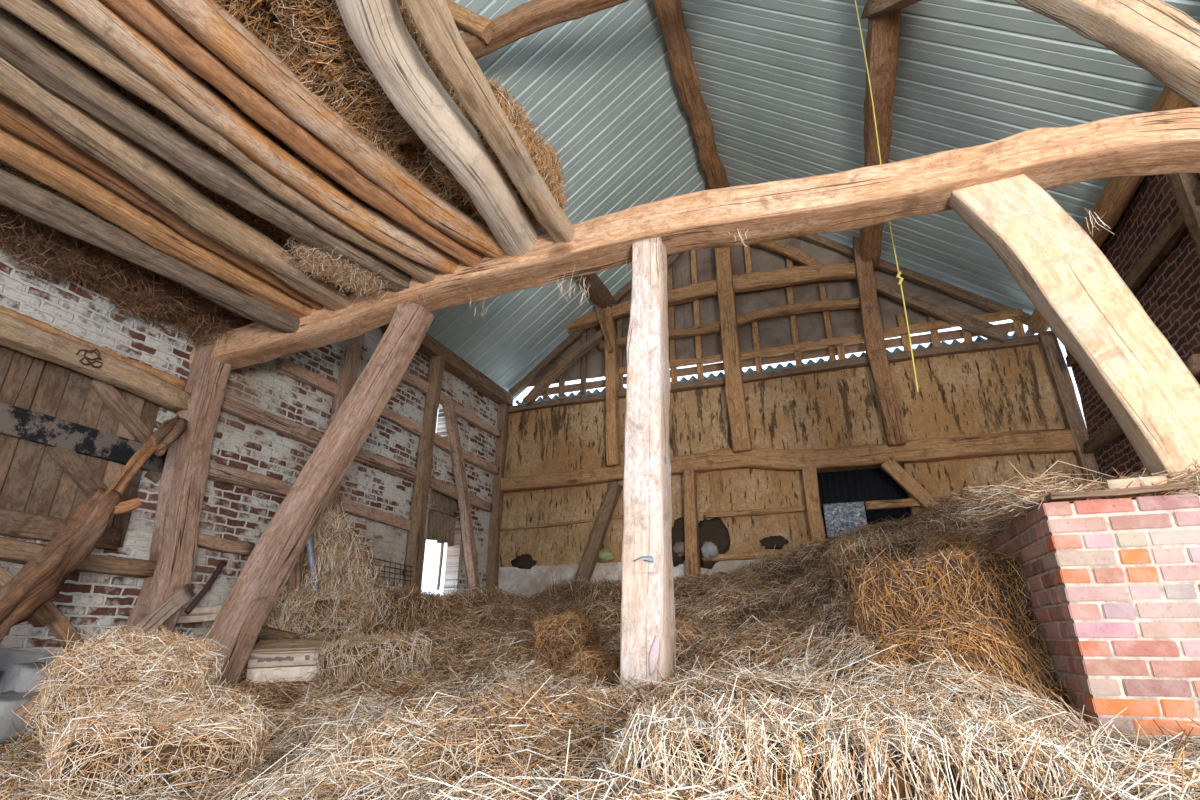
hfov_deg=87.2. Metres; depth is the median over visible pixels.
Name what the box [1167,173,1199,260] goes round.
stud
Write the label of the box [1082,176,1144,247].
plate
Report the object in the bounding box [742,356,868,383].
wall plate
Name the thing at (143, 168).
pole
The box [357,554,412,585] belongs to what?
wire mesh
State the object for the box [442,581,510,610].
bale
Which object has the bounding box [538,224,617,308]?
purlin
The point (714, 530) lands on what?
hollow
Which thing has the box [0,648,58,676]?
block
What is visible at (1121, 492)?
board
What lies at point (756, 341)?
stud
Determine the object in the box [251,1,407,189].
bale
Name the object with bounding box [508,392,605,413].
wall plate
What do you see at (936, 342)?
stud
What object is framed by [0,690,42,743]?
block
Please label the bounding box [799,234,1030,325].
rafter
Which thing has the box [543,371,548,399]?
stud
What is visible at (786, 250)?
brace
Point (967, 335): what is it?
stud
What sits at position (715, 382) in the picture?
wall plate
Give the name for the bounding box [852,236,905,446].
post
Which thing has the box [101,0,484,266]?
pole
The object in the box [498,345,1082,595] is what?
wall
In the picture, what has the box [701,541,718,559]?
stone
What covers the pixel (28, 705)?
plank
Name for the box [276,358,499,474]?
wall rail
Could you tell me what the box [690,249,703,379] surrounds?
stud
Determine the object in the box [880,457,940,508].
brace
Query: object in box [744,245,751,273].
stud
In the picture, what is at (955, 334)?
board
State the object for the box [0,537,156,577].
door sill
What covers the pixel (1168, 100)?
plate
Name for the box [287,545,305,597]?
log
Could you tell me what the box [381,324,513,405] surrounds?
plate
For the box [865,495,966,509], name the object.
rail
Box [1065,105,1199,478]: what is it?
wall
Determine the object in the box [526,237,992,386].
wall
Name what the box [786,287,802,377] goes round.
stud
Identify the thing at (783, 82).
ceiling
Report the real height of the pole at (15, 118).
0.210 m
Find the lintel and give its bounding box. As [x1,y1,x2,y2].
[0,312,190,412]
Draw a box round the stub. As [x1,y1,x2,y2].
[446,0,495,43]
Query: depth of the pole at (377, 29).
3.38 m
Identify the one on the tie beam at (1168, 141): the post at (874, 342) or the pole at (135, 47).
the pole at (135, 47)
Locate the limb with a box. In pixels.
[0,415,187,642]
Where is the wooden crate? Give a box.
[246,638,328,683]
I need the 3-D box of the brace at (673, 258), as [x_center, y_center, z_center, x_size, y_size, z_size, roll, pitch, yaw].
[1.200,-2.334,10.519,0.510,0.471,0.121,-8,-22,19]
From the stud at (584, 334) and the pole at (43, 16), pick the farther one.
the stud at (584, 334)
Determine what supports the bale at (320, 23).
on the pole at (377, 29)
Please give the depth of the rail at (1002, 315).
9.18 m
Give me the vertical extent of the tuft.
0.425 m
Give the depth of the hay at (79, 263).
4.69 m
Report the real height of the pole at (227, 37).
0.245 m
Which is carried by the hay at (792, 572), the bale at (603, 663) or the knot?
the bale at (603, 663)
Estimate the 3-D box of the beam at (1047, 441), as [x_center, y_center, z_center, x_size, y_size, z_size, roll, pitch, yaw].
[2.112,0.906,9.007,8.033,0.452,0.244,-8,-22,19]
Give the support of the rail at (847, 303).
attached to the post at (731, 352)
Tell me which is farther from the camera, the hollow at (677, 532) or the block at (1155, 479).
the hollow at (677, 532)
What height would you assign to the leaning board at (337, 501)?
1.060 m
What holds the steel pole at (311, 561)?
on the bale at (320, 615)
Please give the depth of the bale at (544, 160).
4.06 m
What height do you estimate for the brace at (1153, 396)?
2.112 m
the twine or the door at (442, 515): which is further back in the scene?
the door at (442, 515)
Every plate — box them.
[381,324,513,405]
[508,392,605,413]
[670,377,724,392]
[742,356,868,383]
[887,335,1038,363]
[1027,308,1048,333]
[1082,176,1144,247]
[1150,86,1192,111]
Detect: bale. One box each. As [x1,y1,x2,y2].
[11,618,229,749]
[21,676,289,799]
[143,71,299,170]
[215,0,280,36]
[242,0,284,13]
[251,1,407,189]
[258,583,368,641]
[263,0,464,148]
[294,156,386,216]
[312,623,433,687]
[356,581,446,636]
[374,138,489,228]
[411,74,571,235]
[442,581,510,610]
[527,608,607,669]
[538,571,621,607]
[552,637,619,689]
[583,677,1123,799]
[816,534,1050,666]
[818,510,965,600]
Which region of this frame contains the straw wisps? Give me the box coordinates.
[308,208,1113,333]
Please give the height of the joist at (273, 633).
0.188 m
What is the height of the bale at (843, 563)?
0.769 m
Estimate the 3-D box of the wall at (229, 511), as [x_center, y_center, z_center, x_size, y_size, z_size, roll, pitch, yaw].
[-3.764,0.591,5.034,0.271,5.470,11.600,-8,-22,19]
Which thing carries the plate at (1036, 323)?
attached to the wall at (1169, 295)
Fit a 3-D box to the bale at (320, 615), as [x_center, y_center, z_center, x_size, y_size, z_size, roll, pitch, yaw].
[-2.677,1.984,5.763,1.105,0.602,0.801,-13,-24,30]
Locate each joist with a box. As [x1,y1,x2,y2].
[0,565,54,627]
[44,600,82,650]
[257,626,306,639]
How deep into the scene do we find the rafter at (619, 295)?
10.84 m
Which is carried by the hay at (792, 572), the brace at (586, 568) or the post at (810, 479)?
the post at (810, 479)
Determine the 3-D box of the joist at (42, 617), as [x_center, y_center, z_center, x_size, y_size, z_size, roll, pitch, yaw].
[-3.309,1.086,3.566,0.106,0.375,0.455,-8,-22,19]
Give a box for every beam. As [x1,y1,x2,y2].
[189,107,1199,369]
[460,0,628,59]
[500,428,1079,493]
[653,0,729,188]
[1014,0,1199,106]
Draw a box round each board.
[0,306,186,390]
[176,605,222,623]
[332,496,350,540]
[540,322,1015,395]
[1041,483,1189,502]
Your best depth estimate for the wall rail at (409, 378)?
9.38 m
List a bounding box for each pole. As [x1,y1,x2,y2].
[0,0,437,283]
[0,7,411,291]
[0,56,350,310]
[0,93,324,309]
[0,126,311,317]
[0,168,299,332]
[50,0,459,274]
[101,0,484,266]
[154,0,504,257]
[306,535,319,592]
[335,0,537,256]
[404,0,574,243]
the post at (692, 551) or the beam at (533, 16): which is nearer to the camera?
the beam at (533, 16)
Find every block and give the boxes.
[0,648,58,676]
[0,662,53,692]
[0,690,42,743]
[1099,475,1166,489]
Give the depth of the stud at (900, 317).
8.90 m
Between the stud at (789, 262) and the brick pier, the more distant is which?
the stud at (789, 262)
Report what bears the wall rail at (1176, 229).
attached to the wall at (1169, 295)
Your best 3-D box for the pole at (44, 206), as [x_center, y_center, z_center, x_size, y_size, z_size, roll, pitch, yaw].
[-3.684,-1.393,3.178,0.180,0.206,5.329,-11,-23,26]
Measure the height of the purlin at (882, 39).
0.292 m
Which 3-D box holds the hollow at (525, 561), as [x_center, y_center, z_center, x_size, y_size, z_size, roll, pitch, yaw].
[-1.177,2.505,9.743,0.472,0.249,0.061,-8,-22,19]
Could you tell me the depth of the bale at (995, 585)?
3.20 m
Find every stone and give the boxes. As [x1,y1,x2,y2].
[597,549,614,562]
[673,541,684,556]
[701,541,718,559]
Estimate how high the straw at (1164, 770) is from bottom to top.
2.609 m
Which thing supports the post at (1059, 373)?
attached to the wall at (1006, 389)
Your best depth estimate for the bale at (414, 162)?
4.11 m
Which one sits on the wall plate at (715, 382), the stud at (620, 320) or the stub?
the stud at (620, 320)
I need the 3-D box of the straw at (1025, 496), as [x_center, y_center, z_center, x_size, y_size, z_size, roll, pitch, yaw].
[2.756,0.445,3.143,1.814,0.440,1.572,-6,-22,15]
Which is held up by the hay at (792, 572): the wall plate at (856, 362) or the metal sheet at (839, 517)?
the metal sheet at (839, 517)
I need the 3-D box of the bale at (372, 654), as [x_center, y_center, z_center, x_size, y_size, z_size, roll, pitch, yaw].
[-1.673,2.002,4.685,0.836,0.670,0.787,-2,-21,4]
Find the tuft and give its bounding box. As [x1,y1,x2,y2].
[281,236,398,303]
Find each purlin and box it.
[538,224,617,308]
[860,0,900,270]
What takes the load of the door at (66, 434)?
in the wall at (229, 511)
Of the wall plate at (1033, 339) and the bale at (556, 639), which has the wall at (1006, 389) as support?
the wall plate at (1033, 339)
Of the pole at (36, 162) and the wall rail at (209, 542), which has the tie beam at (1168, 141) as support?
the pole at (36, 162)
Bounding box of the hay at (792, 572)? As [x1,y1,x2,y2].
[3,490,1081,799]
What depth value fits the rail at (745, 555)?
8.56 m
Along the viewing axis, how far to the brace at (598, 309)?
10.37 m
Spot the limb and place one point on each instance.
(41, 579)
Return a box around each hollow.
[511,554,536,568]
[671,517,684,566]
[698,517,729,568]
[760,535,788,549]
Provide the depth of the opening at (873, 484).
8.69 m
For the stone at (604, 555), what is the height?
0.206 m
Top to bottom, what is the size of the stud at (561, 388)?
0.737 m
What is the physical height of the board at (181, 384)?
0.132 m
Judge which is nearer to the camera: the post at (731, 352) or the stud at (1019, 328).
the stud at (1019, 328)
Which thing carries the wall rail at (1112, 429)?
attached to the wall at (1169, 295)
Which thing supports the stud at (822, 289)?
on the wall plate at (856, 362)
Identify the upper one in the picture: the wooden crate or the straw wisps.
the straw wisps
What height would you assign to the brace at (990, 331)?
1.262 m
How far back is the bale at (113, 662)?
2.46 m
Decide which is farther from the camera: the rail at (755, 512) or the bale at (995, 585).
the rail at (755, 512)
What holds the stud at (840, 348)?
on the wall at (1006, 389)
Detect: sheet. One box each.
[515,330,1034,404]
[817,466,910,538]
[823,501,866,536]
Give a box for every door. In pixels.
[0,345,167,550]
[426,489,456,589]
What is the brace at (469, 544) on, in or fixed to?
attached to the wall at (229, 511)
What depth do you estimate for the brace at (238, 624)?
4.61 m
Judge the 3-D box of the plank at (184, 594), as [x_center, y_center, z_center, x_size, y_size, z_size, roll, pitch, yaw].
[-3.017,1.470,4.354,0.083,0.452,0.840,5,-21,-13]
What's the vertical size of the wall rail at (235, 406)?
0.233 m
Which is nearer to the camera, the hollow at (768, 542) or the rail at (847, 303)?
the hollow at (768, 542)
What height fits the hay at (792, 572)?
2.366 m
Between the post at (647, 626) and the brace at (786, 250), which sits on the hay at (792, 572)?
the post at (647, 626)
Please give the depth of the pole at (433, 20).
3.33 m
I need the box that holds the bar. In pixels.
[184,561,225,613]
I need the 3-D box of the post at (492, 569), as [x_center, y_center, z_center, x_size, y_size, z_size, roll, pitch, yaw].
[-1.653,1.495,10.222,0.218,3.341,0.165,-8,-22,19]
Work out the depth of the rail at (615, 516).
9.74 m
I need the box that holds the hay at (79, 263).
[0,168,244,350]
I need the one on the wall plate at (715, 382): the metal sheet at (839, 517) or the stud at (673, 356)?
the stud at (673, 356)
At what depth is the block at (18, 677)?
3.67 m
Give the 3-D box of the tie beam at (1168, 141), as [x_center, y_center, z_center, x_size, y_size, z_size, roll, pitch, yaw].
[0.181,-0.956,4.396,8.194,0.716,0.329,-8,-22,19]
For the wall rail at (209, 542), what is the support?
attached to the wall at (229, 511)
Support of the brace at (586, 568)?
attached to the beam at (1047, 441)
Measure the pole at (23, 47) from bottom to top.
0.221 m
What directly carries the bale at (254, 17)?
on the pole at (227, 37)
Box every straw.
[0,464,1199,799]
[278,502,414,633]
[950,458,1199,544]
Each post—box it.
[123,314,242,633]
[486,404,508,589]
[601,306,620,466]
[620,237,675,690]
[683,469,700,577]
[715,247,751,452]
[802,465,825,544]
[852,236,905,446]
[1037,330,1100,478]
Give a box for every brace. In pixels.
[203,300,434,687]
[442,401,479,591]
[522,329,603,405]
[575,482,622,583]
[593,300,612,352]
[667,251,685,269]
[753,240,823,271]
[861,0,920,19]
[875,277,1008,342]
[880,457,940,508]
[948,174,1199,488]
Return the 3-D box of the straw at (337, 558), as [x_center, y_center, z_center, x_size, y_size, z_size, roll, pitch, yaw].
[-2.491,1.649,6.253,1.107,1.381,1.681,-8,-22,19]
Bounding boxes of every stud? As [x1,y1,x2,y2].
[308,334,364,584]
[403,350,445,591]
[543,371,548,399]
[558,356,564,397]
[580,330,586,395]
[617,318,622,390]
[667,266,677,383]
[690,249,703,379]
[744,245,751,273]
[750,311,762,372]
[786,257,792,266]
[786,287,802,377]
[819,284,836,371]
[837,344,846,371]
[897,314,910,361]
[927,314,940,356]
[961,328,975,353]
[1013,318,1028,346]
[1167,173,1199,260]
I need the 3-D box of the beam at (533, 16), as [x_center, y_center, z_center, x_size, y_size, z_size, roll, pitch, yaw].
[0.345,-3.704,5.378,4.173,0.637,0.234,-8,-22,19]
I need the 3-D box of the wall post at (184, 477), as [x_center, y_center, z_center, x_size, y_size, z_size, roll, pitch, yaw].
[-3.398,0.245,5.346,0.265,3.386,0.340,-8,-22,19]
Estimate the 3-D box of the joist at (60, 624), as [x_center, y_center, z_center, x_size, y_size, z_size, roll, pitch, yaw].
[-3.369,1.390,3.908,0.096,0.360,0.386,-8,-22,19]
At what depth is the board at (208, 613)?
4.95 m
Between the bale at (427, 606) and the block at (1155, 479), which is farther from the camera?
the bale at (427, 606)
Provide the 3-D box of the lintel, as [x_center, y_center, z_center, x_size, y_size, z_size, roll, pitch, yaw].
[-3.788,-0.291,4.555,0.183,0.227,1.750,-8,-22,19]
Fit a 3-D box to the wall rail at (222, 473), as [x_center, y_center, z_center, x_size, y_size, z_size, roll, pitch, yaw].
[-2.910,1.103,6.750,0.103,0.196,3.125,-8,-22,19]
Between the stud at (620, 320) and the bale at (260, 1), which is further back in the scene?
the stud at (620, 320)
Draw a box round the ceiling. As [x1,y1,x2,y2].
[427,0,1199,398]
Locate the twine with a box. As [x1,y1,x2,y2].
[854,0,918,391]
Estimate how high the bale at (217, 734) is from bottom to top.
0.777 m
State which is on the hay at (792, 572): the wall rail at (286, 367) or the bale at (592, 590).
the bale at (592, 590)
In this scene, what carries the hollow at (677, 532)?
attached to the wall at (1006, 389)
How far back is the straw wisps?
4.22 m
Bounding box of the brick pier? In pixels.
[990,494,1199,749]
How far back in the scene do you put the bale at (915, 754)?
1.32 m
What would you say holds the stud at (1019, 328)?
on the wall at (1006, 389)
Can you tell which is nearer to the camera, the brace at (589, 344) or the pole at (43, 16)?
the pole at (43, 16)
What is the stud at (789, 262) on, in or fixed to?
on the rail at (788, 276)
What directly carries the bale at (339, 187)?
on the pole at (43, 16)
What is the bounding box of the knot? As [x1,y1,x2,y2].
[76,348,102,367]
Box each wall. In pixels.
[0,237,497,677]
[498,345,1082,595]
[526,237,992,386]
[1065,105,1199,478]
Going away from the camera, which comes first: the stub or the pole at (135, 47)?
the pole at (135, 47)
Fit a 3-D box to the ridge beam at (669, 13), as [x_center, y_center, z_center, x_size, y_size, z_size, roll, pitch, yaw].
[0.137,-5.157,5.698,0.363,0.338,11.454,-8,-22,19]
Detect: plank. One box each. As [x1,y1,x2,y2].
[13,688,45,731]
[129,583,195,635]
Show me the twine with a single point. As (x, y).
(899, 272)
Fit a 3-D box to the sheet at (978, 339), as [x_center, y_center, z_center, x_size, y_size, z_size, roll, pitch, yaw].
[2.475,-0.065,10.484,7.900,0.345,1.589,-8,-22,19]
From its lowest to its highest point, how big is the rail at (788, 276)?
0.498 m
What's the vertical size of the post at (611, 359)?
3.011 m
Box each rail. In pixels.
[197,533,254,554]
[208,462,410,530]
[221,393,492,511]
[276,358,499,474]
[401,371,500,437]
[500,515,622,530]
[566,263,855,333]
[599,298,859,350]
[603,309,1023,376]
[702,548,803,561]
[704,505,806,517]
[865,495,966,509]
[1065,181,1199,366]
[1083,354,1199,453]
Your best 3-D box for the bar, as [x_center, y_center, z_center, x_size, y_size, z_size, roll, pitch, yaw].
[-3.187,1.512,5.117,0.068,0.445,0.465,3,-21,-7]
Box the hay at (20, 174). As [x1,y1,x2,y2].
[0,0,388,327]
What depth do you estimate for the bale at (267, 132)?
3.74 m
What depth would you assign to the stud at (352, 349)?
7.13 m
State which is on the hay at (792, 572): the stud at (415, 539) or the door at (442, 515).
the stud at (415, 539)
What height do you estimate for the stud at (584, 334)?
1.202 m
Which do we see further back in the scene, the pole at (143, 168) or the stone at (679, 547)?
the stone at (679, 547)
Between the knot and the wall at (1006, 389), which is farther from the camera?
the wall at (1006, 389)
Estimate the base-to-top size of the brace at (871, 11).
0.654 m
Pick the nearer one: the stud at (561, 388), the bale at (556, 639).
the bale at (556, 639)
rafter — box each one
[508,254,671,396]
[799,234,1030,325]

